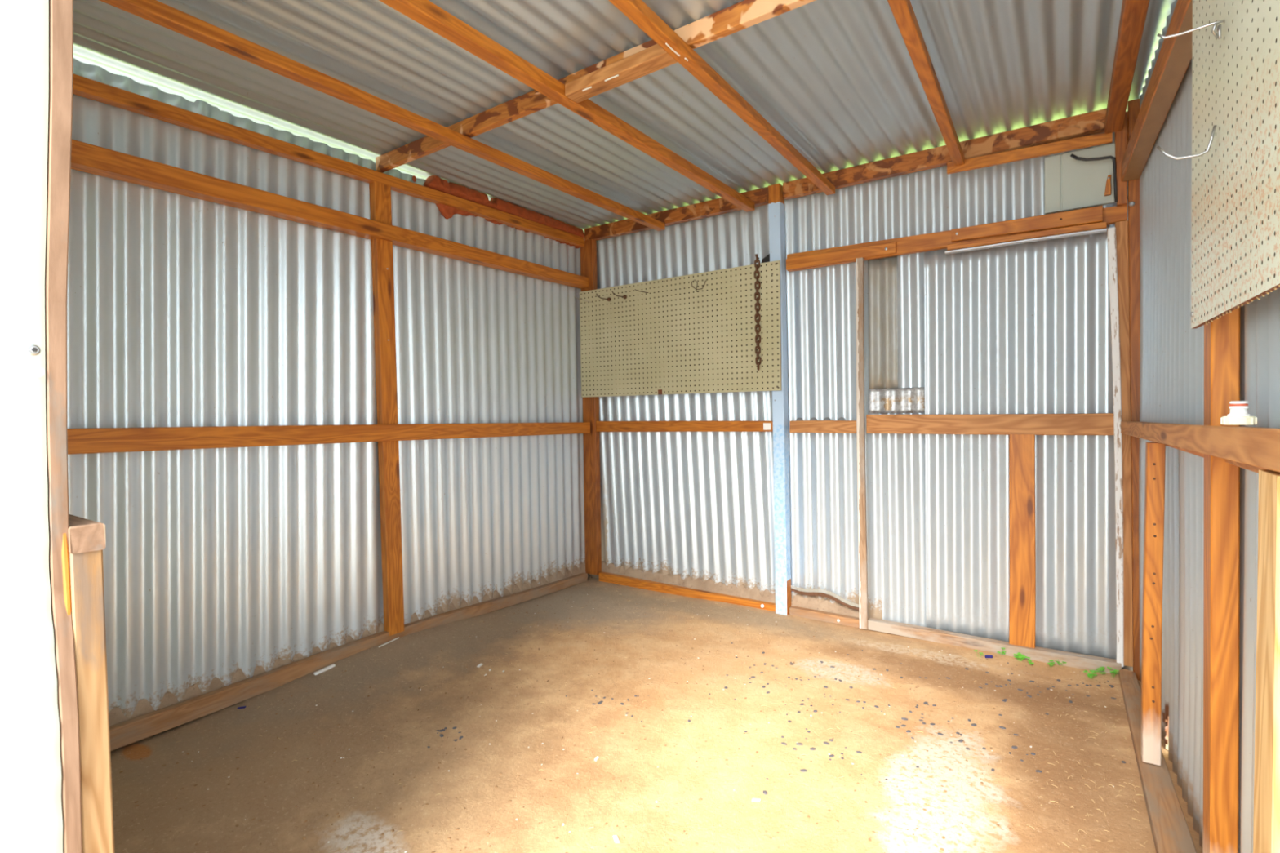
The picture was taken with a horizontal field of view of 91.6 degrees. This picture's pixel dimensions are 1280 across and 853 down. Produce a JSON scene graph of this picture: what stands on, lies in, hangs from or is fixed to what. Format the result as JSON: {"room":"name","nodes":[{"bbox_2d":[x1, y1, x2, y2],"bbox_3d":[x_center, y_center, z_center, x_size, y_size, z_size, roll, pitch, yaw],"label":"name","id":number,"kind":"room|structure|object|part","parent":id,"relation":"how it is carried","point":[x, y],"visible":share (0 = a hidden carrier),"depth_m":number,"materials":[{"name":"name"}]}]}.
{"room":"shed interior","nodes":[
{"label":"shed interior","id":0,"kind":"room"},
{"bbox_2d":[50,57,590,718],"bbox_3d":[-1.077,-0.070,2.690,0.017,2.109,2.720,0,2,34],"label":"wall","id":1,"kind":"structure","parent":0,"point":[183,311],"depth_m":2.31,"materials":[{"name":"metal"}]},
{"bbox_2d":[66,422,590,454],"bbox_3d":[-1.062,0.025,2.644,0.062,0.105,2.615,0,2,34],"label":"wooden beam","id":2,"kind":"structure","parent":1,"relation":"attached to","point":[100,440],"depth_m":2.25,"materials":[{"name":"brown wood"}]},
{"bbox_2d":[72,73,584,246],"bbox_3d":[-1.087,-1.040,2.624,0.044,0.083,2.615,0,2,34],"label":"wall plate","id":3,"kind":"object","parent":1,"relation":"attached to","point":[83,86],"visible":0.93,"depth_m":2.28,"materials":[{"name":"brown wood"}]},
{"bbox_2d":[412,175,416,182],"bbox_3d":[-1.004,-1.101,2.768,0.015,0.029,0.018,0,2,34],"label":"foam dab","id":4,"kind":"object","parent":3,"relation":"on","point":[414,178],"visible":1,"depth_m":2.76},
{"bbox_2d":[71,139,588,288],"bbox_3d":[-1.073,-0.814,2.622,0.069,0.067,2.615,0,2,34],"label":"wooden beam","id":5,"kind":"structure","parent":1,"relation":"attached to","point":[85,157],"depth_m":2.25,"materials":[{"name":"brown wood"}]},
{"bbox_2d":[423,175,584,248],"bbox_3d":[-0.656,-1.076,3.255,0.068,0.176,1.084,0,2,34],"label":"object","id":6,"kind":"object","parent":1,"relation":"attached to","point":[434,182],"visible":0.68,"depth_m":3.08,"materials":[{"name":"brown wood"}]},
{"bbox_2d":[73,0,1175,232],"bbox_3d":[0.036,-1.146,1.907,2.900,0.016,3.050,0,2,34],"label":"ceiling","id":7,"kind":"structure","parent":0,"point":[839,80],"depth_m":2.04,"materials":[{"name":"metal"}]},
{"bbox_2d":[375,0,815,173],"bbox_3d":[-0.036,-1.106,1.891,2.600,0.061,0.031,0,2,35],"label":"roof beam","id":8,"kind":"structure","parent":7,"relation":"attached to","point":[744,14],"depth_m":1.98,"materials":[{"name":"brown wood"}]},
{"bbox_2d":[99,0,665,231],"bbox_3d":[-0.652,-1.047,2.296,0.048,0.038,2.667,0,2,35],"label":"rafter","id":9,"kind":"structure","parent":8,"relation":"attached to","point":[157,12],"depth_m":1.91,"materials":[{"name":"brown wood"}]},
{"bbox_2d":[379,0,755,212],"bbox_3d":[-0.221,-1.049,1.999,0.048,0.042,2.667,0,2,35],"label":"rafter","id":10,"kind":"structure","parent":8,"relation":"attached to","point":[426,13],"depth_m":1.88,"materials":[{"name":"brown wood"}]},
{"bbox_2d":[608,0,835,195],"bbox_3d":[0.129,-1.045,1.760,0.042,0.039,2.666,0,2,34],"label":"rafter","id":11,"kind":"structure","parent":8,"relation":"attached to","point":[637,11],"depth_m":1.88,"materials":[{"name":"brown wood"}]},
{"bbox_2d":[564,44,677,102],"bbox_3d":[-0.062,-1.045,1.846,0.381,0.042,0.062,0,2,36],"label":"blocking","id":12,"kind":"object","parent":11,"relation":"attached to","point":[652,59],"visible":0.97,"depth_m":1.83,"materials":[{"name":"brown wood"}]},
{"bbox_2d":[887,0,964,166],"bbox_3d":[0.576,-1.046,1.441,0.038,0.036,2.647,0,2,33],"label":"rafter","id":13,"kind":"structure","parent":8,"relation":"attached to","point":[903,11],"depth_m":1.83,"materials":[{"name":"brown wood"}]},
{"bbox_2d":[1104,0,1149,133],"bbox_3d":[0.976,-1.051,1.164,0.052,0.047,2.642,0,2,34],"label":"rafter","id":14,"kind":"structure","parent":8,"relation":"attached to","point":[1133,12],"depth_m":1.78,"materials":[{"name":"brown wood"}]},
{"bbox_2d":[646,197,742,226],"bbox_3d":[0.287,-1.127,3.295,0.569,0.085,0.046,0,2,34],"label":"wall plate","id":15,"kind":"object","parent":7,"relation":"attached to","point":[721,206],"depth_m":3.27,"materials":[{"name":"brown wood"}]},
{"bbox_2d":[822,145,952,189],"bbox_3d":[1.082,-1.129,2.749,0.542,0.085,0.046,0,2,34],"label":"wall plate","id":16,"kind":"object","parent":7,"relation":"attached to","point":[937,157],"depth_m":2.72,"materials":[{"name":"brown wood"}]},
{"bbox_2d":[960,108,1106,159],"bbox_3d":[1.529,-1.128,2.442,0.481,0.086,0.046,0,2,34],"label":"wall plate","id":17,"kind":"object","parent":7,"relation":"attached to","point":[1092,122],"depth_m":2.41,"materials":[{"name":"brown wood"}]},
{"bbox_2d":[946,132,1112,174],"bbox_3d":[1.499,-1.065,2.426,0.545,0.052,0.022,0,2,34],"label":"batten","id":18,"kind":"object","parent":17,"relation":"attached to","point":[1065,145],"visible":0.97,"depth_m":2.41,"materials":[{"name":"brown wood"}]},
{"bbox_2d":[110,577,1203,852],"bbox_3d":[-0.043,0.939,1.792,2.900,0.063,3.250,0,2,34],"label":"floor","id":19,"kind":"structure","parent":0,"point":[729,820],"depth_m":1.85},
{"bbox_2d":[69,549,114,852],"bbox_3d":[-0.712,0.581,0.815,0.036,0.844,0.034,0,2,34],"label":"stud","id":20,"kind":"object","parent":19,"relation":"on","point":[86,570],"visible":0.79,"depth_m":0.80,"materials":[{"name":"brown wood"}]},
{"bbox_2d":[61,533,71,615],"bbox_3d":[-0.734,0.271,0.794,0.042,0.325,0.009,0,2,34],"label":"lining","id":21,"kind":"object","parent":20,"relation":"attached to","point":[65,554],"visible":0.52,"depth_m":0.78,"materials":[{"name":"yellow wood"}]},
{"bbox_2d":[313,663,335,675],"bbox_3d":[-1.202,0.927,2.374,0.013,0.010,0.092,0,1,24],"label":"stick","id":22,"kind":"object","parent":19,"relation":"on","point":[327,668],"visible":1,"depth_m":2.37,"materials":[{"name":"white plastic"}]},
{"bbox_2d":[108,562,586,726],"bbox_3d":[-1.065,0.891,2.704,0.020,0.146,2.600,0,2,34],"label":"heap","id":23,"kind":"object","parent":19,"relation":"on","point":[116,716],"visible":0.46,"depth_m":2.26,"materials":[{"name":"brown soil"}]},
{"bbox_2d":[109,573,587,751],"bbox_3d":[-1.063,0.914,2.655,0.038,0.089,2.600,0,2,34],"label":"plate","id":24,"kind":"object","parent":19,"relation":"on","point":[123,734],"visible":0.82,"depth_m":2.26,"materials":[{"name":"wood"}]},
{"bbox_2d":[368,181,404,635],"bbox_3d":[-1.074,-0.080,2.643,0.045,1.930,0.088,0,2,34],"label":"stud","id":25,"kind":"object","parent":24,"relation":"on","point":[380,209],"visible":0.97,"depth_m":2.63,"materials":[{"name":"brown wood"}]},
{"bbox_2d":[378,636,399,647],"bbox_3d":[-1.052,0.905,2.611,0.005,0.004,0.116,0,1,22],"label":"stick","id":26,"kind":"object","parent":19,"relation":"on","point":[398,637],"visible":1,"depth_m":2.61,"materials":[{"name":"white"}]},
{"bbox_2d":[580,239,601,575],"bbox_3d":[-0.294,-0.108,3.728,0.101,1.990,0.045,0,2,34],"label":"post","id":27,"kind":"object","parent":19,"relation":"on","point":[588,251],"visible":0.74,"depth_m":3.71,"materials":[{"name":"brown wood"}]},
{"bbox_2d":[111,586,1119,852],"bbox_3d":[0.037,0.946,1.977,2.418,0.039,2.445,0,2,34],"label":"loose grit","id":28,"kind":"object","parent":19,"relation":"on","point":[450,721],"visible":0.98,"depth_m":1.87,"materials":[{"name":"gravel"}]},
{"bbox_2d":[613,835,619,843],"bbox_3d":[-0.056,0.968,1.459,0.009,0.004,0.026,-1,1,-17],"label":"flake","id":29,"kind":"object","parent":19,"relation":"on","point":[615,837],"visible":1,"depth_m":1.46,"materials":[{"name":"white"}]},
{"bbox_2d":[175,597,1147,850],"bbox_3d":[0.058,0.939,1.972,2.468,0.046,2.438,0,2,34],"label":"litter","id":30,"kind":"object","parent":19,"relation":"on","point":[566,597],"visible":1,"depth_m":1.80,"materials":[{"name":"brown"}]},
{"bbox_2d":[598,571,775,611],"bbox_3d":[0.224,0.897,3.406,1.114,0.052,0.037,0,2,34],"label":"plate","id":31,"kind":"object","parent":19,"relation":"on","point":[602,576],"visible":0.94,"depth_m":3.39,"materials":[{"name":"brown wood"}]},
{"bbox_2d":[591,560,793,606],"bbox_3d":[0.234,0.863,3.441,1.270,0.125,0.034,0,2,34],"label":"heap","id":32,"kind":"object","parent":19,"relation":"on","point":[708,585],"visible":0.56,"depth_m":3.39,"materials":[{"name":"brown soil"}]},
{"bbox_2d":[751,798,760,802],"bbox_3d":[0.297,0.954,1.589,0.023,0.004,0.009,-1,1,10],"label":"flake","id":33,"kind":"object","parent":19,"relation":"on","point":[753,799],"visible":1,"depth_m":1.59,"materials":[{"name":"white"}]},
{"bbox_2d":[426,642,1125,795],"bbox_3d":[0.526,0.945,2.121,2.203,0.019,1.084,-1,1,15],"label":"gravel","id":34,"kind":"object","parent":19,"relation":"on","point":[765,793],"visible":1,"depth_m":2.03,"materials":[{"name":"grey gravel"}]},
{"bbox_2d":[768,183,791,615],"bbox_3d":[0.684,-0.124,3.047,0.075,2.089,0.063,0,2,34],"label":"post","id":35,"kind":"object","parent":19,"relation":"on","point":[775,199],"visible":0.94,"depth_m":3.02,"materials":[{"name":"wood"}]},
{"bbox_2d":[579,260,781,397],"bbox_3d":[0.162,-0.485,3.345,1.247,0.623,0.007,0,2,34],"label":"pegboard","id":36,"kind":"object","parent":35,"relation":"attached to","point":[672,338],"visible":1,"depth_m":3.29,"materials":[{"name":"beige wood"}]},
{"bbox_2d":[595,293,610,301],"bbox_3d":[-0.208,-0.738,3.556,0.085,0.045,0.022,-1,1,0],"label":"hook","id":37,"kind":"object","parent":36,"relation":"attached to","point":[608,299],"visible":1,"depth_m":3.55,"materials":[{"name":"grey metal"}]},
{"bbox_2d":[612,290,626,298],"bbox_3d":[-0.115,-0.738,3.492,0.085,0.045,0.022,-1,1,0],"label":"hook","id":38,"kind":"object","parent":36,"relation":"attached to","point":[624,296],"visible":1,"depth_m":3.49,"materials":[{"name":"grey metal"}]},
{"bbox_2d":[691,280,706,292],"bbox_3d":[0.303,-0.729,3.217,0.075,0.064,0.030,0,2,34],"label":"wire loop","id":39,"kind":"object","parent":36,"relation":"hanging from","point":[694,280],"visible":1,"depth_m":3.21,"materials":[{"name":"brown"}]},
{"bbox_3d":[0.571,-0.829,3.036,0.007,0.018,0.039,0,2,34],"label":"nail","id":40,"kind":"object","parent":36,"relation":"attached to","visible":0},
{"bbox_2d":[754,253,761,370],"bbox_3d":[0.574,-0.557,3.040,0.026,0.568,0.027,-2,2,-33],"label":"chain","id":41,"kind":"object","parent":40,"relation":"hanging from","point":[757,304],"visible":1,"depth_m":3.04,"materials":[{"name":"metal"}]},
{"bbox_2d":[761,253,769,262],"bbox_3d":[0.612,-0.820,3.036,0.043,0.039,0.008,0,2,34],"label":"scrap","id":42,"kind":"object","parent":35,"relation":"attached to","point":[766,259],"visible":1,"depth_m":3.03,"materials":[{"name":"black"}]},
{"bbox_2d":[789,605,859,628],"bbox_3d":[0.876,0.904,2.958,0.332,0.042,0.038,0,2,34],"label":"plate","id":43,"kind":"object","parent":19,"relation":"on","point":[824,616],"visible":0.96,"depth_m":2.94,"materials":[{"name":"wood"}]},
{"bbox_2d":[791,593,859,617],"bbox_3d":[0.896,0.870,2.987,0.332,0.110,0.034,0,2,34],"label":"heap","id":44,"kind":"object","parent":19,"relation":"on","point":[811,602],"visible":0.58,"depth_m":3.00,"materials":[{"name":"brown soil"}]},
{"bbox_2d":[856,257,867,629],"bbox_3d":[1.002,0.081,2.813,0.041,1.672,0.026,0,2,34],"label":"wooden post","id":45,"kind":"object","parent":19,"relation":"on","point":[860,425],"visible":1,"depth_m":2.81,"materials":[{"name":"paint"}]},
{"bbox_2d":[984,654,992,657],"bbox_3d":[1.395,0.920,2.490,0.032,0.010,0.011,-1,1,4],"label":"scrap","id":46,"kind":"object","parent":19,"relation":"on","point":[985,655],"visible":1,"depth_m":2.48,"materials":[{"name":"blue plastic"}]},
{"bbox_2d":[867,617,1121,675],"bbox_3d":[1.419,0.902,2.579,0.910,0.050,0.051,0,2,34],"label":"plate","id":47,"kind":"object","parent":19,"relation":"on","point":[1077,660],"visible":0.91,"depth_m":2.54,"materials":[{"name":"brown wood"}]},
{"bbox_2d":[1008,434,1035,648],"bbox_3d":[1.533,0.457,2.498,0.090,0.858,0.036,0,2,34],"label":"stud","id":48,"kind":"object","parent":47,"relation":"on","point":[1022,612],"visible":0.98,"depth_m":2.48,"materials":[{"name":"brown wood"}]},
{"bbox_2d":[1106,220,1133,666],"bbox_3d":[1.782,0.070,2.307,0.086,1.643,0.048,0,2,34],"label":"post","id":49,"kind":"object","parent":47,"relation":"on","point":[1122,227],"depth_m":2.29,"materials":[{"name":"white wood"}]},
{"bbox_3d":[1.758,0.080,2.302,0.052,1.623,0.011,0,2,34],"label":"white strip","id":50,"kind":"part","parent":49,"relation":"part of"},
{"bbox_2d":[997,648,1006,654],"bbox_3d":[1.463,0.909,2.519,0.034,0.030,0.029,0,2,34],"label":"clover","id":51,"kind":"object","parent":19,"relation":"on","point":[1002,651],"visible":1,"depth_m":2.51,"materials":[{"name":"green plant"}]},
{"bbox_2d":[1013,652,1026,661],"bbox_3d":[1.498,0.912,2.457,0.040,0.029,0.046,0,1,19],"label":"clover","id":52,"kind":"object","parent":19,"relation":"on","point":[1020,656],"visible":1,"depth_m":2.46,"materials":[{"name":"green plant"}]},
{"bbox_2d":[1025,656,1034,664],"bbox_3d":[1.514,0.914,2.418,0.023,0.028,0.040,-1,1,17],"label":"clover","id":53,"kind":"object","parent":19,"relation":"on","point":[1028,658],"visible":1,"depth_m":2.42,"materials":[{"name":"green plant"}]},
{"bbox_2d":[1047,659,1054,667],"bbox_3d":[1.579,0.913,2.393,0.040,0.027,0.020,-2,2,-44],"label":"clover","id":54,"kind":"object","parent":19,"relation":"on","point":[1052,663],"visible":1,"depth_m":2.39,"materials":[{"name":"green plant"}]},
{"bbox_2d":[1083,670,1098,679],"bbox_3d":[1.655,0.910,2.280,0.053,0.034,0.036,-1,1,-21],"label":"clover","id":55,"kind":"object","parent":19,"relation":"on","point":[1084,671],"visible":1,"depth_m":2.28,"materials":[{"name":"green plant"}]},
{"bbox_2d":[1095,666,1106,675],"bbox_3d":[1.716,0.911,2.320,0.032,0.026,0.052,0,2,34],"label":"clover","id":56,"kind":"object","parent":19,"relation":"on","point":[1100,668],"visible":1,"depth_m":2.32,"materials":[{"name":"green plant"}]},
{"bbox_2d":[1106,666,1119,677],"bbox_3d":[1.740,0.908,2.290,0.035,0.031,0.048,0,2,34],"label":"clover","id":57,"kind":"object","parent":19,"relation":"on","point":[1114,671],"visible":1,"depth_m":2.29,"materials":[{"name":"green plant"}]},
{"bbox_2d":[1127,98,1140,680],"bbox_3d":[1.790,-0.119,2.252,0.043,2.093,0.043,0,2,34],"label":"post","id":58,"kind":"object","parent":19,"relation":"on","point":[1133,106],"visible":0.81,"depth_m":2.24,"materials":[{"name":"brown wood"}]},
{"bbox_2d":[1114,111,1128,206],"bbox_3d":[1.747,-0.969,2.261,0.039,0.326,0.034,0,2,34],"label":"block","id":59,"kind":"object","parent":58,"relation":"attached to","point":[1121,136],"visible":0.66,"depth_m":2.25,"materials":[{"name":"brown wood"}]},
{"bbox_2d":[1119,669,1196,852],"bbox_3d":[1.139,0.944,1.287,0.095,0.036,2.356,0,2,34],"label":"plate","id":60,"kind":"object","parent":19,"relation":"on","point":[1171,833],"visible":0.82,"depth_m":1.57,"materials":[{"name":"wood"}]},
{"bbox_2d":[1120,421,1279,852],"bbox_3d":[1.125,0.453,1.249,0.080,0.954,2.407,0,2,33],"label":"frame","id":61,"kind":"object","parent":60,"relation":"on","point":[1255,449],"visible":1,"depth_m":0.82,"materials":[{"name":"brown wood"}]},
{"bbox_3d":[1.392,0.477,1.689,0.046,0.868,0.050,0,2,34],"label":"leg","id":62,"kind":"part","parent":61,"relation":"part of","materials":[{"name":"brown wood"}]},
{"bbox_3d":[1.365,0.024,1.579,0.027,0.066,0.856,0,2,33],"label":"rail","id":63,"kind":"part","parent":61,"relation":"part of","materials":[{"name":"brown wood"}]},
{"bbox_3d":[1.103,0.018,1.249,0.085,0.083,2.405,0,2,34],"label":"rail","id":64,"kind":"part","parent":61,"relation":"part of","materials":[{"name":"brown wood"}]},
{"bbox_2d":[1220,400,1257,425],"bbox_3d":[0.984,-0.022,1.023,0.044,0.039,0.043,0,2,34],"label":"fitting","id":65,"kind":"object","parent":61,"relation":"on","point":[1238,415],"visible":1,"depth_m":1.01,"materials":[{"name":"beige plastic"}]},
{"bbox_3d":[0.782,0.044,0.684,0.033,0.080,1.111,0,2,34],"label":"rail","id":66,"kind":"part","parent":61,"relation":"part of","materials":[{"name":"brown wood"}]},
{"bbox_3d":[0.797,0.502,0.767,0.046,0.890,0.099,0,2,34],"label":"leg","id":67,"kind":"part","parent":61,"relation":"part of","materials":[{"name":"brown wood"}]},
{"bbox_2d":[1202,306,1239,852],"bbox_3d":[1.106,-0.086,1.183,0.042,2.020,0.077,0,2,34],"label":"stud","id":68,"kind":"object","parent":60,"relation":"on","point":[1222,335],"visible":0.55,"depth_m":1.17,"materials":[{"name":"brown wood"}]},
{"bbox_2d":[589,132,1133,671],"bbox_3d":[0.772,-0.105,3.050,2.660,2.100,0.017,0,2,34],"label":"wall","id":69,"kind":"structure","parent":0,"point":[694,504],"depth_m":3.02,"materials":[{"name":"metal"}]},
{"bbox_2d":[584,218,652,240],"bbox_3d":[-0.118,-1.129,3.573,0.475,0.086,0.046,0,2,34],"label":"wall plate","id":70,"kind":"object","parent":69,"relation":"attached to","point":[627,226],"depth_m":3.57,"materials":[{"name":"brown wood"}]},
{"bbox_2d":[595,420,773,431],"bbox_3d":[0.212,0.000,3.389,1.114,0.064,0.041,0,2,34],"label":"rail","id":71,"kind":"object","parent":69,"relation":"attached to","point":[695,425],"depth_m":3.35,"materials":[{"name":"brown wood"}]},
{"bbox_2d":[763,422,770,430],"bbox_3d":[0.628,0.000,3.077,0.039,0.034,0.003,0,2,34],"label":"tag","id":72,"kind":"object","parent":71,"relation":"attached to","point":[766,426],"visible":1,"depth_m":3.08,"materials":[{"name":"white plastic"}]},
{"bbox_2d":[740,186,768,206],"bbox_3d":[0.577,-1.128,3.095,0.143,0.085,0.046,0,2,34],"label":"wall plate","id":73,"kind":"object","parent":69,"relation":"attached to","point":[759,196],"depth_m":3.07,"materials":[{"name":"brown wood"}]},
{"bbox_2d":[782,177,822,199],"bbox_3d":[0.780,-1.129,2.957,0.190,0.084,0.046,0,2,34],"label":"wall plate","id":74,"kind":"object","parent":69,"relation":"attached to","point":[802,187],"depth_m":2.95,"materials":[{"name":"brown wood"}]},
{"bbox_2d":[789,417,856,433],"bbox_3d":[0.869,-0.006,2.939,0.322,0.074,0.045,0,2,34],"label":"rail","id":75,"kind":"object","parent":69,"relation":"attached to","point":[795,426],"depth_m":2.92,"materials":[{"name":"brown wood"}]},
{"bbox_3d":[0.859,-0.035,2.966,0.237,0.016,0.012,0,2,34],"label":"closure strip","id":76,"kind":"part","parent":75,"relation":"part of","materials":[{"name":"silver metal"}]},
{"bbox_2d":[791,585,858,610],"bbox_3d":[0.876,0.810,2.958,0.330,0.073,0.009,0,2,34],"label":"rusted sheet edge","id":77,"kind":"object","parent":69,"relation":"attached to","point":[821,594],"depth_m":2.95,"materials":[{"name":"metal"}]},
{"bbox_3d":[0.877,0.804,2.959,0.330,0.061,0.006,0,2,34],"label":"grey sheet edge","id":78,"kind":"part","parent":77,"relation":"part of","materials":[{"name":"silver metal"}]},
{"bbox_2d":[867,256,897,389],"bbox_3d":[1.096,-0.465,2.811,0.125,0.590,0.016,0,2,34],"label":"sheet patch","id":79,"kind":"object","parent":69,"relation":"attached to","point":[882,272],"visible":1,"depth_m":2.81,"materials":[{"name":"metal"}]},
{"bbox_2d":[868,386,924,413],"bbox_3d":[1.145,-0.116,2.784,0.239,0.112,0.012,0,2,34],"label":"metal patch","id":80,"kind":"object","parent":69,"relation":"attached to","point":[898,400],"visible":1,"depth_m":2.78,"materials":[{"name":"silver metal"}]},
{"bbox_2d":[786,204,1127,271],"bbox_3d":[1.252,-0.792,2.651,1.295,0.079,0.035,0,2,34],"label":"beam","id":81,"kind":"structure","parent":69,"relation":"attached to","point":[938,240],"depth_m":2.67,"materials":[{"name":"brown wood"}]},
{"bbox_2d":[786,241,896,270],"bbox_3d":[0.911,-0.779,2.853,0.497,0.054,0.021,0,2,34],"label":"batten","id":82,"kind":"object","parent":81,"relation":"attached to","point":[888,248],"visible":1,"depth_m":2.84,"materials":[{"name":"brown wood"}]},
{"bbox_2d":[946,221,1106,250],"bbox_3d":[1.503,-0.745,2.448,0.531,0.027,0.020,0,2,34],"label":"batten","id":83,"kind":"object","parent":81,"relation":"attached to","point":[1098,225],"visible":1,"depth_m":2.43,"materials":[{"name":"brown wood"}]},
{"bbox_2d":[944,227,1106,253],"bbox_3d":[1.498,-0.725,2.448,0.539,0.012,0.029,0,2,34],"label":"flashing","id":84,"kind":"object","parent":83,"relation":"attached to","point":[1100,230],"visible":1,"depth_m":2.42,"materials":[{"name":"paint"}]},
{"bbox_2d":[951,205,1102,242],"bbox_3d":[1.502,-0.787,2.443,0.503,0.059,0.027,0,2,34],"label":"batten","id":85,"kind":"object","parent":81,"relation":"attached to","point":[1095,214],"visible":1,"depth_m":2.42,"materials":[{"name":"brown wood"}]},
{"bbox_2d":[866,413,1114,435],"bbox_3d":[1.399,-0.011,2.572,0.890,0.088,0.039,0,2,34],"label":"rail","id":86,"kind":"object","parent":69,"relation":"attached to","point":[1088,424],"depth_m":2.52,"materials":[{"name":"brown wood"}]},
{"bbox_2d":[924,224,1116,659],"bbox_3d":[1.527,0.070,2.520,0.690,1.650,0.017,0,2,34],"label":"sheet","id":87,"kind":"object","parent":69,"relation":"attached to","point":[1023,328],"visible":0.81,"depth_m":2.50,"materials":[{"name":"metal"}]},
{"bbox_2d":[1044,142,1115,213],"bbox_3d":[1.672,-0.940,2.369,0.221,0.217,0.014,0,2,34],"label":"panel","id":88,"kind":"object","parent":69,"relation":"attached to","point":[1070,183],"visible":0.84,"depth_m":2.37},
{"bbox_2d":[1070,153,1117,202],"bbox_3d":[1.675,-0.920,2.298,0.144,0.206,0.012,0,2,34],"label":"cable","id":89,"kind":"object","parent":88,"relation":"attached to","point":[1113,158],"visible":1,"depth_m":2.26,"materials":[{"name":"black rubber"}]},
{"bbox_2d":[1104,174,1111,195],"bbox_3d":[1.733,-0.893,2.307,0.021,0.070,0.022,0,2,34],"label":"chock","id":90,"kind":"object","parent":88,"relation":"attached to","point":[1108,188],"visible":1,"depth_m":2.30,"materials":[{"name":"brown wood"}]},
{"bbox_2d":[1138,0,1279,852],"bbox_3d":[1.138,-0.078,1.185,0.026,2.123,2.634,0,2,32],"label":"wall","id":91,"kind":"structure","parent":0,"point":[1171,361],"depth_m":1.58,"materials":[{"name":"metal"}]},
{"bbox_2d":[1121,0,1192,181],"bbox_3d":[1.099,-0.881,1.202,0.052,0.070,2.438,0,2,33],"label":"roof beam","id":92,"kind":"structure","parent":91,"relation":"attached to","point":[1175,56],"depth_m":1.61,"materials":[{"name":"brown wood"}]},
{"bbox_2d":[1190,0,1279,328],"bbox_3d":[0.763,-0.537,0.732,0.012,0.740,1.100,0,2,33],"label":"pegboard","id":93,"kind":"object","parent":91,"relation":"attached to","point":[1235,222],"visible":0.97,"depth_m":0.93,"materials":[{"name":"beige wood"}]},
{"bbox_2d":[1156,124,1217,159],"bbox_3d":[0.903,-0.466,1.030,0.076,0.047,0.018,0,2,34],"label":"hook","id":94,"kind":"object","parent":93,"relation":"attached to","point":[1158,148],"visible":1,"depth_m":1.02,"materials":[{"name":"silver metal"}]},
{"bbox_2d":[1156,19,1224,39],"bbox_3d":[0.870,-0.619,0.984,0.079,0.042,0.022,0,2,34],"label":"hook","id":95,"kind":"object","parent":93,"relation":"attached to","point":[1218,35],"visible":1,"depth_m":0.97,"materials":[{"name":"silver metal"}]},
{"bbox_3d":[-1.336,-0.026,1.179,1.382,2.120,0.008,0,2,34],"label":"wall","id":96,"kind":"structure","parent":0,"visible":0},
{"bbox_2d":[0,0,105,852],"bbox_3d":[-1.401,0.002,0.897,1.438,2.060,0.782,0,2,41],"label":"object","id":97,"kind":"structure","parent":96,"relation":"in","point":[31,818],"depth_m":0.74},
{"bbox_2d":[25,344,40,355],"bbox_3d":[-0.726,-0.092,0.745,0.008,0.013,0.013,0,2,34],"label":"screw","id":98,"kind":"object","parent":97,"relation":"attached to","point":[31,349],"visible":1,"depth_m":0.74,"materials":[{"name":"silver metal"}]},
{"bbox_2d":[44,0,82,852],"bbox_3d":[-0.679,0.004,0.744,0.138,2.060,0.022,0,2,34],"label":"door frame","id":99,"kind":"structure","parent":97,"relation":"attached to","point":[60,11],"depth_m":0.76,"materials":[{"name":"brown wood"}]},
{"bbox_3d":[-1.247,0.142,1.167,1.323,0.036,0.037,0,2,34],"label":"door rail","id":100,"kind":"part","parent":97,"relation":"part of","materials":[{"name":"brown wood"}]}
]}

